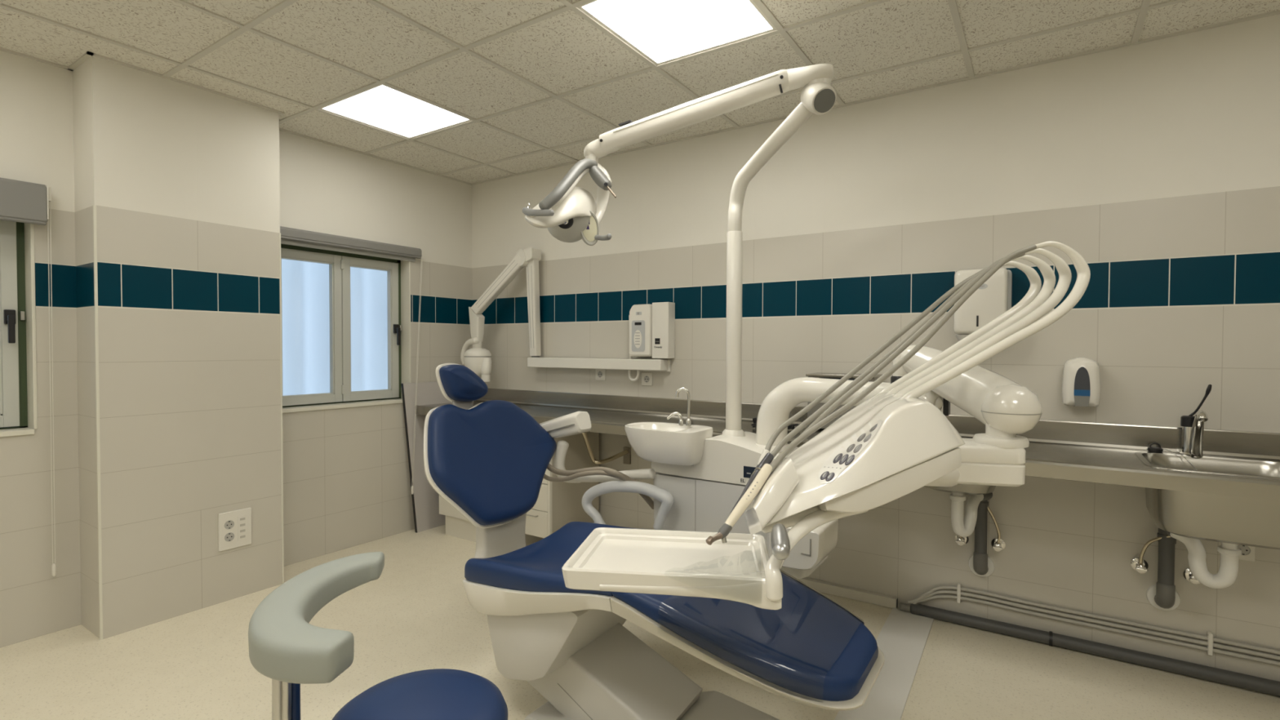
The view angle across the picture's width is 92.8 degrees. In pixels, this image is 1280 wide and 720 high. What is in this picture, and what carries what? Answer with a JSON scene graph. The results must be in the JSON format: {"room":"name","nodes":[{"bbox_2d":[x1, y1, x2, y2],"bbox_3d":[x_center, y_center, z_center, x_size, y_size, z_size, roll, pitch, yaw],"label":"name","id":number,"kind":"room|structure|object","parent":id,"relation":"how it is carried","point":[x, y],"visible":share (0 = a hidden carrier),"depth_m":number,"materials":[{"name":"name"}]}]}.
{"room":"dental clinic","nodes":[
{"label":"dental clinic","id":0,"kind":"room"},
{"bbox_2d":[72,56,282,639],"bbox_3d":[-2.320,-0.050,3.124,0.272,2.606,0.789,1,1,34],"label":"wall pillar","id":1,"kind":"structure","parent":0,"point":[182,180],"depth_m":2.96,"materials":[{"name":"tile"}]},
{"bbox_2d":[93,204,102,639],"bbox_3d":[-2.427,0.286,2.729,0.008,1.950,0.010,1,1,34],"label":"trim","id":2,"kind":"structure","parent":1,"relation":"attached to","point":[95,226],"depth_m":2.73,"materials":[{"name":"beige"}]},
{"bbox_2d":[217,507,251,551],"bbox_3d":[-2.120,0.886,3.193,0.012,0.195,0.155,1,1,34],"label":"wall socket","id":3,"kind":"object","parent":1,"relation":"attached to","point":[234,527],"visible":1,"depth_m":3.19,"materials":[{"name":"white plastic"}]},
{"bbox_2d":[279,232,284,583],"bbox_3d":[-1.991,0.274,3.384,0.006,1.950,0.008,1,1,34],"label":"trim","id":4,"kind":"structure","parent":1,"relation":"attached to","point":[280,280],"depth_m":3.38,"materials":[{"name":"beige metal"}]},
{"bbox_2d":[0,50,471,647],"bbox_3d":[-3.060,-0.087,2.397,0.160,2.706,6.000,1,1,34],"label":"wall","id":5,"kind":"structure","parent":0,"point":[347,482],"depth_m":3.71,"materials":[{"name":"tile"}]},
{"bbox_2d":[0,219,27,429],"bbox_3d":[-3.199,-0.184,2.397,0.334,1.225,1.288,1,1,34],"label":"window","id":6,"kind":"structure","parent":5,"relation":"in","point":[13,355],"depth_m":2.75,"materials":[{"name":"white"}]},
{"bbox_2d":[0,222,37,437],"bbox_3d":[-3.075,-0.176,2.321,0.127,1.037,1.100,1,1,34],"label":"trim","id":7,"kind":"structure","parent":5,"relation":"attached to","point":[29,255],"depth_m":2.75,"materials":[{"name":"beige"}]},
{"bbox_2d":[0,177,56,577],"bbox_3d":[-3.010,0.111,2.263,0.074,1.775,1.227,1,1,34],"label":"roller blind","id":8,"kind":"object","parent":5,"relation":"attached to","point":[22,202],"visible":1,"depth_m":2.69,"materials":[{"name":"grey plastic"}]},
{"bbox_2d":[280,244,401,407],"bbox_3d":[-2.074,-0.216,4.095,0.333,1.225,1.123,1,1,34],"label":"window","id":9,"kind":"structure","parent":5,"relation":"in","point":[341,326],"depth_m":4.14,"materials":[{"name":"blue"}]},
{"bbox_2d":[282,260,411,413],"bbox_3d":[-1.949,-0.208,4.020,0.127,1.037,0.935,1,1,34],"label":"trim","id":10,"kind":"structure","parent":5,"relation":"attached to","point":[406,360],"depth_m":4.38,"materials":[{"name":"beige"}]},
{"bbox_2d":[280,238,415,262],"bbox_3d":[-1.912,-0.717,3.959,0.012,0.037,1.050,1,1,34],"label":"trim","id":11,"kind":"structure","parent":5,"relation":"attached to","point":[286,242],"depth_m":3.95,"materials":[{"name":"grey metal"}]},
{"bbox_2d":[280,226,423,493],"bbox_3d":[-1.873,0.081,3.970,0.085,1.752,1.099,1,1,34],"label":"roller blind","id":12,"kind":"object","parent":5,"relation":"attached to","point":[289,233],"visible":0.83,"depth_m":3.98,"materials":[{"name":"grey plastic"}]},
{"bbox_2d":[0,0,1279,182],"bbox_3d":[-0.530,-1.351,0.698,6.500,0.093,6.000,1,1,34],"label":"ceiling","id":13,"kind":"structure","parent":0,"point":[563,52],"depth_m":2.65,"materials":[{"name":"tile"}]},
{"bbox_2d":[0,0,1279,185],"bbox_3d":[-0.405,-1.299,0.616,6.200,0.009,6.000,1,1,34],"label":"grid","id":14,"kind":"object","parent":13,"relation":"attached to","point":[1143,10],"visible":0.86,"depth_m":2.72,"materials":[{"name":"beige paint"}]},
{"bbox_2d":[319,84,471,138],"bbox_3d":[-1.343,-1.370,3.374,0.574,0.020,0.574,1,1,34],"label":"ceiling light","id":15,"kind":"object","parent":14,"relation":"attached to","point":[382,107],"visible":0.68,"depth_m":3.36,"materials":[{"name":"white plastic"}]},
{"bbox_2d":[577,0,776,65],"bbox_3d":[0.157,-1.344,2.380,0.574,0.020,0.574,1,1,34],"label":"ceiling light","id":16,"kind":"object","parent":14,"relation":"attached to","point":[662,31],"visible":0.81,"depth_m":2.43,"materials":[{"name":"glowing white plastic diffuser"},{"name":"white painted metal"}]},
{"bbox_2d":[0,524,1279,719],"bbox_3d":[-0.517,1.358,0.740,6.650,0.100,6.200,1,1,34],"label":"floor","id":17,"kind":"structure","parent":0,"point":[419,615],"depth_m":2.52,"materials":[{"name":"plastic"}]},
{"bbox_2d":[248,551,507,719],"bbox_3d":[-0.543,0.912,1.387,0.716,0.764,0.552,1,1,34],"label":"stool","id":18,"kind":"object","parent":17,"relation":"on","point":[290,651],"visible":1,"depth_m":1.30,"materials":[{"name":"blue plastic"}]},
{"bbox_2d":[400,381,452,533],"bbox_3d":[-1.482,0.694,4.561,0.081,1.065,0.635,1,1,34],"label":"board","id":19,"kind":"object","parent":17,"relation":"on","point":[425,500],"visible":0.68,"depth_m":4.39,"materials":[{"name":"grey"}]},
{"bbox_2d":[439,431,599,546],"bbox_3d":[-0.853,0.817,4.194,1.040,0.838,0.516,1,1,34],"label":"base cabinet","id":20,"kind":"object","parent":17,"relation":"on","point":[558,504],"visible":0.12,"depth_m":3.89,"materials":[{"name":"beige laminate"}]},
{"bbox_2d":[423,363,884,719],"bbox_3d":[-0.043,0.698,2.198,1.725,1.347,0.750,1,1,34],"label":"dental chair","id":21,"kind":"object","parent":17,"relation":"on","point":[489,460],"visible":0.88,"depth_m":2.07,"materials":[{"name":"blue leather"}]},
{"bbox_2d":[624,377,950,580],"bbox_3d":[0.516,0.436,2.357,1.233,0.743,0.424,1,1,34],"label":"dental cuspidor unit","id":22,"kind":"object","parent":21,"relation":"attached to","point":[705,475],"visible":0.62,"depth_m":2.38,"materials":[{"name":"white plastic"}]},
{"bbox_2d":[539,411,656,509],"bbox_3d":[-0.241,0.437,2.729,0.698,0.403,0.208,1,1,37],"label":"assistant instrument arm","id":23,"kind":"object","parent":22,"relation":"attached to","point":[578,422],"visible":0.79,"depth_m":2.75,"materials":[{"name":"white plastic"}]},
{"bbox_2d":[624,422,713,465],"bbox_3d":[0.106,0.344,2.521,0.364,0.138,0.236,1,1,34],"label":"bowl","id":24,"kind":"object","parent":22,"relation":"on","point":[680,443],"depth_m":2.42,"materials":[{"name":"white ceramic"}]},
{"bbox_2d":[522,63,836,436],"bbox_3d":[0.140,-0.372,2.431,1.154,1.404,0.518,0,1,3],"label":"light","id":25,"kind":"object","parent":22,"relation":"on","point":[570,212],"visible":1,"depth_m":2.40,"materials":[{"name":"white plastic"}]},
{"bbox_2d":[524,186,596,228],"bbox_3d":[-0.290,-0.604,2.401,0.136,0.215,0.347,1,1,34],"label":"hood","id":26,"kind":"object","parent":25,"relation":"attached to","point":[573,206],"depth_m":2.33,"materials":[{"name":"white plastic"}]},
{"bbox_2d":[561,240,1090,609],"bbox_3d":[0.487,0.095,1.573,1.425,0.806,0.550,0,1,-24],"label":"dental instrument unit","id":27,"kind":"object","parent":22,"relation":"attached to","point":[895,443],"visible":0.94,"depth_m":1.43,"materials":[{"name":"white plastic"}]},
{"bbox_2d":[561,527,769,593],"bbox_3d":[0.072,0.460,1.401,0.444,0.048,0.302,0,1,8],"label":"tray","id":28,"kind":"object","parent":27,"relation":"on","point":[623,560],"depth_m":1.37,"materials":[{"name":"white plastic"}]},
{"bbox_2d":[729,260,1010,514],"bbox_3d":[0.596,0.029,1.571,0.925,0.633,0.112,0,1,-24],"label":"dental handpiece","id":29,"kind":"object","parent":27,"relation":"attached to","point":[768,458],"visible":0.55,"depth_m":1.56,"materials":[{"name":"beige"}]},
{"bbox_2d":[705,244,1036,545],"bbox_3d":[0.564,0.044,1.458,0.937,0.682,0.100,0,1,-20],"label":"dental handpiece","id":30,"kind":"object","parent":27,"relation":"attached to","point":[766,469],"visible":1,"depth_m":1.45,"materials":[{"name":"beige"}]},
{"bbox_2d":[754,266,987,470],"bbox_3d":[0.631,0.019,1.641,0.871,0.599,0.084,0,1,-24],"label":"dental handpiece","id":31,"kind":"object","parent":27,"relation":"attached to","point":[948,293],"visible":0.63,"depth_m":1.62,"materials":[{"name":"beige"}]},
{"bbox_2d":[768,253,1025,464],"bbox_3d":[0.638,0.005,1.539,0.818,0.596,0.064,0,1,-19],"label":"dental handpiece","id":32,"kind":"object","parent":27,"relation":"attached to","point":[961,293],"visible":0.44,"depth_m":1.54,"materials":[{"name":"beige"}]},
{"bbox_2d":[779,568,864,624],"bbox_3d":[0.398,0.787,1.845,0.440,0.202,0.600,1,1,34],"label":"protective film","id":33,"kind":"object","parent":21,"relation":"on","point":[839,605],"visible":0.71,"depth_m":2.01,"materials":[{"name":"clear plastic"}]},
{"bbox_2d":[795,577,897,608],"bbox_3d":[0.939,1.232,3.350,0.892,0.051,0.035,1,1,34],"label":"cover","id":34,"kind":"object","parent":17,"relation":"on","point":[884,600],"visible":0.56,"depth_m":3.21,"materials":[{"name":"beige plastic"}]},
{"bbox_2d":[834,607,933,719],"bbox_3d":[1.029,1.273,2.512,0.198,0.006,1.269,1,1,33],"label":"strip","id":35,"kind":"object","parent":17,"relation":"on","point":[902,639],"visible":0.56,"depth_m":2.53,"materials":[{"name":"white"}]},
{"bbox_2d":[897,602,1279,696],"bbox_3d":[2.184,1.250,2.491,2.112,0.062,0.062,1,1,34],"label":"drain pipe","id":36,"kind":"object","parent":17,"relation":"on","point":[1243,681],"visible":1,"depth_m":2.60,"materials":[{"name":"grey plastic"}]},
{"bbox_2d":[471,13,1279,681],"bbox_3d":[1.199,-0.093,3.295,6.650,2.706,0.200,1,1,34],"label":"wall","id":37,"kind":"structure","parent":0,"point":[1157,162],"depth_m":2.86,"materials":[{"name":"tile"}]},
{"bbox_2d":[460,247,671,382],"bbox_3d":[-0.564,-0.315,4.222,1.704,0.953,0.256,1,1,25],"label":"dental x-ray machine","id":38,"kind":"object","parent":37,"relation":"attached to","point":[477,359],"visible":0.94,"depth_m":4.37,"materials":[{"name":"white plastic"}]},
{"bbox_2d":[627,303,652,381],"bbox_3d":[0.003,-0.107,3.903,0.192,0.494,0.076,1,1,34],"label":"control box","id":39,"kind":"object","parent":38,"relation":"attached to","point":[640,317],"visible":0.82,"depth_m":3.86,"materials":[{"name":"white plastic"}]},
{"bbox_2d":[595,368,605,380],"bbox_3d":[-0.269,0.097,4.144,0.082,0.082,0.012,1,1,34],"label":"wall socket","id":40,"kind":"object","parent":37,"relation":"attached to","point":[600,373],"visible":0.86,"depth_m":4.14,"materials":[{"name":"white plastic"}]},
{"bbox_2d":[581,431,631,464],"bbox_3d":[-0.231,0.554,3.859,0.085,0.271,0.462,1,1,37],"label":"bracket","id":41,"kind":"object","parent":37,"relation":"attached to","point":[626,453],"visible":0.93,"depth_m":3.86,"materials":[{"name":"silver metal"}]},
{"bbox_2d":[641,372,653,385],"bbox_3d":[0.045,0.124,3.936,0.082,0.082,0.012,1,1,34],"label":"wall socket","id":42,"kind":"object","parent":37,"relation":"attached to","point":[646,378],"visible":1,"depth_m":3.93,"materials":[{"name":"white plastic"}]},
{"bbox_2d":[652,302,675,358],"bbox_3d":[0.146,-0.184,3.817,0.120,0.349,0.086,1,1,34],"label":"box","id":43,"kind":"object","parent":37,"relation":"attached to","point":[663,313],"visible":1,"depth_m":3.78,"materials":[{"name":"white plastic"}]},
{"bbox_2d":[415,388,1279,501],"bbox_3d":[0.977,0.345,2.991,5.872,0.163,0.563,1,1,34],"label":"countertop","id":44,"kind":"structure","parent":37,"relation":"attached to","point":[1076,451],"depth_m":2.59,"materials":[{"name":"silver metal"}]},
{"bbox_2d":[751,417,799,429],"bbox_3d":[0.699,0.330,3.144,0.237,0.059,0.097,1,1,34],"label":"cable bundle","id":45,"kind":"object","parent":44,"relation":"on","point":[754,420],"visible":0.41,"depth_m":3.15,"materials":[{"name":"black plastic"}]},
{"bbox_2d":[805,372,882,428],"bbox_3d":[1.047,0.217,3.130,0.337,0.291,0.197,1,1,34],"label":"countertop appliance","id":46,"kind":"object","parent":44,"relation":"on","point":[819,375],"visible":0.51,"depth_m":3.10,"materials":[{"name":"grey metal"}]},
{"bbox_2d":[924,484,995,494],"bbox_3d":[1.410,0.470,2.704,0.382,0.198,0.402,1,1,34],"label":"sink basin","id":47,"kind":"object","parent":44,"relation":"in","point":[968,489],"visible":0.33,"depth_m":2.55,"materials":[{"name":"silver metal"}]},
{"bbox_2d":[949,493,983,537],"bbox_3d":[1.488,0.676,2.755,0.205,0.231,0.081,0,1,-28],"label":"trap","id":48,"kind":"object","parent":47,"relation":"attached to","point":[963,528],"visible":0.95,"depth_m":2.71,"materials":[{"name":"white plastic"}]},
{"bbox_2d":[1147,442,1196,470],"bbox_3d":[2.133,0.402,2.363,0.085,0.115,0.354,0,1,-9],"label":"plug","id":49,"kind":"object","parent":44,"relation":"on","point":[1153,449],"visible":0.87,"depth_m":2.50,"materials":[{"name":"black plastic"}]},
{"bbox_2d":[1179,384,1212,458],"bbox_3d":[2.188,0.243,2.391,0.090,0.296,0.162,1,1,34],"label":"tap","id":50,"kind":"object","parent":44,"relation":"on","point":[1193,427],"visible":1,"depth_m":2.40,"materials":[{"name":"silver metal"}]},
{"bbox_2d":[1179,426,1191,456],"bbox_3d":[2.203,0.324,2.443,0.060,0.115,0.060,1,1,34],"label":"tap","id":51,"kind":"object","parent":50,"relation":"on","point":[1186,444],"depth_m":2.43,"materials":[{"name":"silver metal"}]},
{"bbox_2d":[1134,451,1279,549],"bbox_3d":[2.138,0.512,2.228,0.492,0.258,0.422,1,1,34],"label":"sink basin","id":52,"kind":"object","parent":44,"relation":"in","point":[1242,521],"visible":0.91,"depth_m":2.14,"materials":[{"name":"silver metal"}]},
{"bbox_2d":[1169,532,1241,588],"bbox_3d":[2.112,0.739,2.282,0.070,0.213,0.202,-1,2,-40],"label":"trap","id":53,"kind":"object","parent":52,"relation":"attached to","point":[1227,574],"visible":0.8,"depth_m":2.25,"materials":[{"name":"white plastic"}]},
{"bbox_2d":[956,582,960,603],"bbox_3d":[1.545,1.129,2.951,0.016,0.090,0.027,1,1,34],"label":"clip","id":54,"kind":"object","parent":37,"relation":"attached to","point":[958,585],"visible":1,"depth_m":2.94,"materials":[{"name":"white plastic"}]},
{"bbox_2d":[955,533,968,545],"bbox_3d":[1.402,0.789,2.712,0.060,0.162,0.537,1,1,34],"label":"valve","id":55,"kind":"object","parent":37,"relation":"attached to","point":[960,540],"visible":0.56,"depth_m":2.65,"materials":[{"name":"silver metal"}]},
{"bbox_2d":[968,493,995,577],"bbox_3d":[1.596,0.817,2.855,0.110,0.438,0.152,1,1,34],"label":"drain pipe","id":56,"kind":"object","parent":37,"relation":"attached to","point":[981,565],"visible":0.72,"depth_m":2.83,"materials":[{"name":"grey plastic"}]},
{"bbox_2d":[973,551,988,574],"bbox_3d":[1.609,0.957,2.877,0.060,0.127,0.106,1,1,34],"label":"socket","id":57,"kind":"object","parent":56,"relation":"attached to","point":[980,558],"depth_m":2.84,"materials":[{"name":"grey plastic"}]},
{"bbox_2d":[953,267,1012,341],"bbox_3d":[1.591,-0.243,2.833,0.229,0.356,0.130,1,1,34],"label":"paper towel dispenser","id":58,"kind":"object","parent":37,"relation":"attached to","point":[992,299],"visible":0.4,"depth_m":2.78,"materials":[{"name":"white plastic"}]},
{"bbox_2d":[986,506,1005,551],"bbox_3d":[1.632,0.662,2.850,0.136,0.469,0.086,1,1,34],"label":"valve","id":59,"kind":"object","parent":37,"relation":"attached to","point":[997,544],"visible":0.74,"depth_m":2.83,"materials":[{"name":"silver metal"}]},
{"bbox_2d":[1062,356,1101,406],"bbox_3d":[1.911,0.093,2.640,0.136,0.211,0.110,1,1,34],"label":"soap dispenser","id":60,"kind":"object","parent":37,"relation":"attached to","point":[1081,380],"visible":1,"depth_m":2.60,"materials":[{"name":"white plastic"}]},
{"bbox_2d":[907,594,1279,666],"bbox_3d":[2.207,1.192,2.495,2.060,0.082,0.047,1,1,34],"label":"pipe","id":61,"kind":"object","parent":37,"relation":"attached to","point":[939,596],"visible":1,"depth_m":2.63,"materials":[{"name":"beige"}]},
{"bbox_2d":[910,590,1279,660],"bbox_3d":[2.212,1.181,2.492,2.049,0.103,0.047,1,1,34],"label":"pipe","id":62,"kind":"object","parent":37,"relation":"attached to","point":[937,592],"visible":1,"depth_m":2.62,"materials":[{"name":"beige"}]},
{"bbox_2d":[912,585,1279,654],"bbox_3d":[2.216,1.170,2.489,2.038,0.125,0.047,1,1,34],"label":"pipe","id":63,"kind":"object","parent":37,"relation":"attached to","point":[941,587],"visible":1,"depth_m":2.63,"materials":[{"name":"beige"}]},
{"bbox_2d":[1130,534,1170,573],"bbox_3d":[2.147,0.667,2.501,0.213,0.463,0.081,1,2,45],"label":"valve","id":64,"kind":"object","parent":37,"relation":"attached to","point":[1139,564],"visible":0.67,"depth_m":2.53,"materials":[{"name":"silver metal"}]},
{"bbox_2d":[1146,528,1180,610],"bbox_3d":[2.120,0.840,2.446,0.110,0.413,0.255,1,1,34],"label":"drain pipe","id":65,"kind":"object","parent":37,"relation":"attached to","point":[1163,595],"visible":0.73,"depth_m":2.48,"materials":[{"name":"grey plastic"}]},
{"bbox_2d":[1154,581,1175,608],"bbox_3d":[2.161,0.966,2.511,0.060,0.127,0.106,1,1,34],"label":"socket","id":66,"kind":"object","parent":65,"relation":"attached to","point":[1164,591],"depth_m":2.48,"materials":[{"name":"grey plastic"}]},
{"bbox_2d":[1182,567,1200,584],"bbox_3d":[2.231,0.673,2.460,0.076,0.472,0.074,1,1,34],"label":"valve","id":67,"kind":"object","parent":37,"relation":"attached to","point":[1187,574],"visible":0.23,"depth_m":2.48,"materials":[{"name":"silver metal"}]},
{"bbox_2d":[1206,631,1213,655],"bbox_3d":[2.295,1.141,2.454,0.016,0.090,0.027,1,1,34],"label":"clip","id":68,"kind":"object","parent":37,"relation":"attached to","point":[1210,635],"visible":1,"depth_m":2.44,"materials":[{"name":"white plastic"}]},
{"bbox_2d":[1237,544,1255,561],"bbox_3d":[2.377,0.748,2.402,0.070,0.082,0.012,1,1,34],"label":"wall socket","id":69,"kind":"object","parent":37,"relation":"attached to","point":[1248,553],"visible":0.51,"depth_m":2.39,"materials":[{"name":"white plastic"}]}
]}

